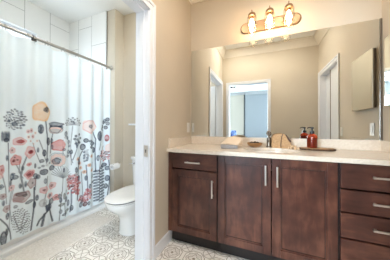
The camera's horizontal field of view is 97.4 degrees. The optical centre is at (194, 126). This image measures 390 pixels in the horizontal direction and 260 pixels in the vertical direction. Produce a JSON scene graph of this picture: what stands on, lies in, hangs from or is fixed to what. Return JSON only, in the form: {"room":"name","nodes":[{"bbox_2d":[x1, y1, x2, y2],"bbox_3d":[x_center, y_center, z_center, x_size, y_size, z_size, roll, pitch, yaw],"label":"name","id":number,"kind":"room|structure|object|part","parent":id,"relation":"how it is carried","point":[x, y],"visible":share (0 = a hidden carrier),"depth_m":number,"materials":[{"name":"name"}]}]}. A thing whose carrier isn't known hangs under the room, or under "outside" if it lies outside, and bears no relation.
{"room":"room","nodes":[
{"label":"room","id":0,"kind":"room"},
{"bbox_2d":[0,0,69,54],"bbox_3d":[-2.403,-0.296,2.036,0.120,2.777,1.667,0,0,22],"label":"wall","id":1,"kind":"structure","parent":0,"point":[25,15],"depth_m":2.39,"materials":[{"name":"white tile"}]},
{"bbox_2d":[27,0,133,22],"bbox_3d":[-0.581,-1.749,-1.058,5.800,0.100,6.680,0,0,22],"label":"ceiling","id":2,"kind":"structure","parent":0,"point":[70,11],"depth_m":2.42,"materials":[{"name":"white paint"}]},
{"bbox_2d":[107,9,123,192],"bbox_3d":[-1.593,-0.289,2.763,1.089,2.777,0.283,0,0,22],"label":"wall","id":3,"kind":"structure","parent":0,"point":[115,19],"depth_m":2.48,"materials":[{"name":"paint"}]},
{"bbox_2d":[0,22,112,69],"bbox_3d":[-1.509,-0.845,1.685,0.068,0.068,1.666,0,0,22],"label":"curtain rod","id":4,"kind":"object","parent":3,"relation":"attached to","point":[1,24],"visible":1,"depth_m":1.76,"materials":[{"name":"silver metal"}]},
{"bbox_2d":[0,29,109,244],"bbox_3d":[-1.505,0.108,1.697,0.055,1.834,1.565,0,0,22],"label":"shower curtain","id":5,"kind":"object","parent":4,"relation":"hanging from","point":[55,105],"visible":1,"depth_m":1.73,"materials":[{"name":"fabric"}]},
{"bbox_2d":[69,11,106,68],"bbox_3d":[-1.663,-0.290,2.632,0.815,2.777,0.012,0,0,22],"label":"end tile","id":6,"kind":"structure","parent":3,"relation":"attached to","point":[87,36],"depth_m":2.60,"materials":[{"name":"white tile"}]},
{"bbox_2d":[106,17,106,68],"bbox_3d":[-1.282,-0.290,2.481,0.006,2.777,0.012,0,0,22],"label":"trim","id":7,"kind":"structure","parent":3,"relation":"attached to","point":[106,17],"depth_m":2.48,"materials":[{"name":"grey metal"}]},
{"bbox_2d":[49,207,247,259],"bbox_3d":[-0.522,1.143,1.355,4.130,0.100,2.110,0,0,22],"label":"floor","id":8,"kind":"structure","parent":0,"point":[105,243],"depth_m":1.52,"materials":[{"name":"tile"}]},
{"bbox_2d":[0,201,105,259],"bbox_3d":[-1.918,0.851,1.829,0.934,0.482,1.652,0,0,22],"label":"bathtub","id":9,"kind":"object","parent":8,"relation":"on","point":[16,244],"visible":0.06,"depth_m":1.69,"materials":[{"name":"white ceramic"}]},
{"bbox_2d":[1,214,111,259],"bbox_3d":[-1.323,1.084,1.561,0.346,0.015,1.106,0,0,22],"label":"bath mat","id":10,"kind":"object","parent":8,"relation":"on","point":[55,243],"visible":1,"depth_m":1.62,"materials":[{"name":"beige fabric"}]},
{"bbox_2d":[104,155,134,235],"bbox_3d":[-0.638,0.733,1.929,0.492,0.726,0.785,0,0,22],"label":"toilet","id":11,"kind":"object","parent":8,"relation":"on","point":[121,202],"visible":0.48,"depth_m":1.70,"materials":[{"name":"white ceramic"}]},
{"bbox_3d":[-0.684,0.725,1.814,0.380,0.015,0.532,0,0,22],"label":"seat","id":12,"kind":"part","parent":11,"relation":"part of","materials":[{"name":"white ceramic"}]},
{"bbox_3d":[-0.684,0.699,1.813,0.384,0.024,0.535,0,0,22],"label":"lid","id":13,"kind":"part","parent":11,"relation":"part of","materials":[{"name":"white ceramic"}]},
{"bbox_3d":[-0.652,0.915,1.895,0.364,0.362,0.687,0,0,22],"label":"bowl","id":14,"kind":"part","parent":11,"relation":"part of","materials":[{"name":"white ceramic"}]},
{"bbox_3d":[-0.542,0.572,2.172,0.464,0.328,0.255,0,0,22],"label":"tank","id":15,"kind":"part","parent":11,"relation":"part of","materials":[{"name":"white ceramic"}]},
{"bbox_2d":[168,152,218,250],"bbox_3d":[0.061,0.668,1.774,0.476,0.858,0.577,0,0,22],"label":"vanity cabinet","id":16,"kind":"object","parent":8,"relation":"on","point":[192,178],"visible":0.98,"depth_m":1.54,"materials":[{"name":"brown wood"}]},
{"bbox_3d":[-0.011,0.314,1.541,0.428,0.140,0.020,0,0,22],"label":"drawer","id":17,"kind":"part","parent":16,"relation":"part of","materials":[{"name":"brown wood"}]},
{"bbox_3d":[-0.013,0.685,1.538,0.428,0.582,0.020,0,0,22],"label":"door","id":18,"kind":"part","parent":16,"relation":"part of","materials":[{"name":"brown wood"}]},
{"bbox_3d":[0.145,0.530,1.449,0.012,0.150,0.032,0,0,22],"label":"handle","id":19,"kind":"part","parent":16,"relation":"part of","materials":[{"name":"silver metal"}]},
{"bbox_2d":[218,155,337,259],"bbox_3d":[0.668,0.669,1.534,0.828,0.858,0.577,0,0,22],"label":"vanity cabinet","id":20,"kind":"object","parent":8,"relation":"on","point":[289,211],"visible":0.96,"depth_m":1.28,"materials":[{"name":"brown wood"}]},
{"bbox_3d":[0.387,0.610,1.380,0.411,0.732,0.020,0,0,22],"label":"door","id":21,"kind":"part","parent":20,"relation":"part of","materials":[{"name":"brown wood"}]},
{"bbox_3d":[0.608,0.372,1.266,0.012,0.150,0.032,0,0,22],"label":"handle","id":22,"kind":"part","parent":20,"relation":"part of","materials":[{"name":"silver metal"}]},
{"bbox_2d":[167,136,389,165],"bbox_3d":[0.674,0.178,1.540,1.793,0.122,0.573,0,0,22],"label":"countertop","id":23,"kind":"structure","parent":20,"relation":"on","point":[370,152],"depth_m":1.49,"materials":[{"name":"beige stone"}]},
{"bbox_2d":[221,136,242,148],"bbox_3d":[0.346,0.152,1.682,0.188,0.110,0.220,0,0,35],"label":"hand towels","id":24,"kind":"object","parent":23,"relation":"on","point":[232,142],"visible":1,"depth_m":1.64,"materials":[{"name":"beige fabric"}]},
{"bbox_2d":[247,142,261,147],"bbox_3d":[0.599,0.185,1.719,0.148,0.046,0.148,0,0,22],"label":"wooden bowl","id":25,"kind":"object","parent":23,"relation":"on","point":[254,145],"visible":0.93,"depth_m":1.67,"materials":[{"name":"brown wood"}]},
{"bbox_2d":[266,131,271,146],"bbox_3d":[0.735,0.127,1.700,0.054,0.163,0.160,0,0,22],"label":"faucet","id":26,"kind":"object","parent":23,"relation":"on","point":[267,133],"visible":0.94,"depth_m":1.74,"materials":[{"name":"silver metal"}]},
{"bbox_2d":[260,151,286,170],"bbox_3d":[0.669,0.310,1.524,0.477,0.142,0.329,0,0,22],"label":"sink","id":27,"kind":"object","parent":23,"relation":"in","point":[260,151],"visible":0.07,"depth_m":1.63,"materials":[{"name":"white ceramic"}]},
{"bbox_2d":[271,134,290,147],"bbox_3d":[0.851,0.139,1.686,0.187,0.139,0.072,0,0,22],"label":"pouch","id":28,"kind":"object","parent":23,"relation":"on","point":[278,140],"visible":0.92,"depth_m":1.66,"materials":[{"name":"brown leather"}]},
{"bbox_2d":[288,145,299,149],"bbox_3d":[0.902,0.191,1.569,0.091,0.034,0.071,0,0,22],"label":"bead garland","id":29,"kind":"object","parent":23,"relation":"on","point":[291,146],"visible":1,"depth_m":1.55},
{"bbox_2d":[299,147,335,150],"bbox_3d":[1.074,0.199,1.511,0.278,0.020,0.127,0,0,22],"label":"serving board","id":30,"kind":"object","parent":23,"relation":"on","point":[301,148],"visible":0.92,"depth_m":1.47,"materials":[{"name":"brown wood"}]},
{"bbox_2d":[307,127,317,147],"bbox_3d":[1.046,0.095,1.534,0.083,0.186,0.080,0,0,22],"label":"soap dispenser","id":31,"kind":"object","parent":30,"relation":"on","point":[312,139],"visible":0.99,"depth_m":1.51,"materials":[{"name":"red glass"}]},
{"bbox_3d":[0.771,0.610,1.228,0.402,0.732,0.020,0,0,22],"label":"door","id":32,"kind":"part","parent":20,"relation":"part of","materials":[{"name":"brown wood"}]},
{"bbox_2d":[338,163,389,259],"bbox_3d":[1.279,0.669,1.291,0.484,0.858,0.577,0,0,22],"label":"vanity cabinet","id":33,"kind":"object","parent":8,"relation":"on","point":[363,189],"visible":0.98,"depth_m":1.10,"materials":[{"name":"brown wood"}]},
{"bbox_3d":[1.190,0.860,1.060,0.470,0.233,0.020,0,0,22],"label":"drawer","id":34,"kind":"part","parent":33,"relation":"part of","materials":[{"name":"brown wood"}]},
{"bbox_3d":[1.190,0.652,1.061,0.470,0.161,0.020,0,0,22],"label":"drawer","id":35,"kind":"part","parent":33,"relation":"part of","materials":[{"name":"brown wood"}]},
{"bbox_3d":[1.191,0.490,1.062,0.470,0.143,0.020,0,0,22],"label":"drawer","id":36,"kind":"part","parent":33,"relation":"part of","materials":[{"name":"brown wood"}]},
{"bbox_3d":[1.191,0.326,1.063,0.470,0.163,0.020,0,0,22],"label":"drawer","id":37,"kind":"part","parent":33,"relation":"part of","materials":[{"name":"brown wood"}]},
{"bbox_3d":[1.178,0.645,1.038,0.160,0.012,0.032,0,0,22],"label":"handle","id":38,"kind":"part","parent":33,"relation":"part of","materials":[{"name":"silver metal"}]},
{"bbox_3d":[1.179,0.484,1.039,0.160,0.012,0.032,0,0,22],"label":"handle","id":39,"kind":"part","parent":33,"relation":"part of","materials":[{"name":"silver metal"}]},
{"bbox_3d":[1.179,0.319,1.040,0.160,0.012,0.032,0,0,22],"label":"handle","id":40,"kind":"part","parent":33,"relation":"part of","materials":[{"name":"silver metal"}]},
{"bbox_2d":[152,0,190,244],"bbox_3d":[-0.420,-0.295,1.379,0.121,2.777,1.990,0,0,22],"label":"wall","id":41,"kind":"structure","parent":0,"point":[173,17],"depth_m":1.64,"materials":[{"name":"paint"}]},
{"bbox_2d":[122,0,148,259],"bbox_3d":[-0.584,0.073,0.967,0.121,2.035,0.898,0,0,22],"label":"trim","id":42,"kind":"structure","parent":41,"relation":"attached to","point":[142,37],"depth_m":1.36,"materials":[{"name":"white"}]},
{"bbox_3d":[-0.388,0.194,1.355,0.037,0.090,0.003,0,0,22],"label":"strike plate","id":43,"kind":"part","parent":42,"relation":"part of","materials":[{"name":"silver metal"}]},
{"bbox_2d":[141,0,155,259],"bbox_3d":[-0.519,0.044,0.942,0.019,2.093,1.014,0,0,22],"label":"trim","id":44,"kind":"structure","parent":41,"relation":"attached to","point":[152,7],"depth_m":1.38,"materials":[{"name":"white"}]},
{"bbox_2d":[155,230,171,258],"bbox_3d":[-0.283,1.045,1.541,0.015,0.100,0.286,0,0,22],"label":"baseboard","id":45,"kind":"structure","parent":41,"relation":"attached to","point":[167,237],"depth_m":1.53,"materials":[{"name":"white wood"}]},
{"bbox_2d":[123,0,381,186],"bbox_3d":[0.290,-0.288,2.087,2.912,2.777,0.151,0,0,22],"label":"wall","id":46,"kind":"structure","parent":0,"point":[214,23],"depth_m":1.96,"materials":[{"name":"paint"}]},
{"bbox_2d":[189,0,205,4],"bbox_3d":[0.446,-1.609,0.964,1.795,0.149,1.839,0,0,22],"label":"crown molding","id":47,"kind":"structure","parent":46,"relation":"attached to","point":[190,1],"depth_m":2.11,"materials":[{"name":"beige"}]},
{"bbox_2d":[241,1,300,33],"bbox_3d":[0.751,-1.069,1.728,0.584,0.246,0.186,0,0,22],"label":"vanity light","id":48,"kind":"object","parent":46,"relation":"attached to","point":[289,19],"visible":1,"depth_m":1.75,"materials":[{"name":"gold metal"}]},
{"bbox_3d":[0.579,-1.049,1.749,0.052,0.086,0.052,0,0,22],"label":"bulb","id":49,"kind":"part","parent":48,"relation":"part of","materials":[{"name":"white glass"}]},
{"bbox_3d":[0.735,-1.049,1.687,0.052,0.086,0.052,0,0,22],"label":"bulb","id":50,"kind":"part","parent":48,"relation":"part of","materials":[{"name":"white glass"}]},
{"bbox_3d":[0.781,-1.083,1.804,0.584,0.120,0.022,0,0,22],"label":"plate","id":51,"kind":"part","parent":48,"relation":"part of","materials":[{"name":"gold metal"}]},
{"bbox_3d":[0.890,-1.049,1.626,0.052,0.086,0.052,0,0,22],"label":"bulb","id":52,"kind":"part","parent":48,"relation":"part of","materials":[{"name":"white glass"}]},
{"bbox_2d":[191,136,380,150],"bbox_3d":[0.777,0.164,1.798,1.793,0.091,0.018,0,0,22],"label":"backsplash","id":53,"kind":"structure","parent":46,"relation":"attached to","point":[369,145],"depth_m":1.62,"materials":[{"name":"beige stone"}]},
{"bbox_2d":[191,18,382,139],"bbox_3d":[0.784,-0.408,1.804,1.784,1.052,0.012,0,0,22],"label":"wall mirror","id":54,"kind":"object","parent":46,"relation":"attached to","point":[329,80],"visible":0.98,"depth_m":1.72,"materials":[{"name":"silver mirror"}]},
{"bbox_2d":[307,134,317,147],"bbox_3d":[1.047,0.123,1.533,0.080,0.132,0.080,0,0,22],"label":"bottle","id":55,"kind":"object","parent":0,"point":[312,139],"depth_m":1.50,"materials":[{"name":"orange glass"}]},
{"bbox_2d":[382,0,389,140],"bbox_3d":[1.362,-0.294,0.672,0.124,2.777,1.990,0,0,22],"label":"wall","id":56,"kind":"structure","parent":0,"point":[385,3],"depth_m":1.44,"materials":[{"name":"paint"}]},
{"bbox_2d":[385,35,389,104],"bbox_3d":[1.497,-0.449,1.217,0.028,0.548,0.397,0,0,22],"label":"medicine cabinet","id":57,"kind":"object","parent":56,"relation":"attached to","point":[387,39],"visible":1,"depth_m":1.38,"materials":[{"name":"grey mirror"}]},
{"bbox_3d":[-1.119,0.536,2.392,0.066,0.048,0.199,0,0,22],"label":"paper holder","id":58,"kind":"object","parent":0,"visible":0},
{"bbox_2d":[109,163,119,169],"bbox_3d":[-1.103,0.548,2.360,0.081,0.081,0.108,0,0,22],"label":"toilet paper roll","id":59,"kind":"object","parent":58,"relation":"on","point":[115,165],"visible":0.98,"depth_m":2.33,"materials":[{"name":"white paper"}]}
]}

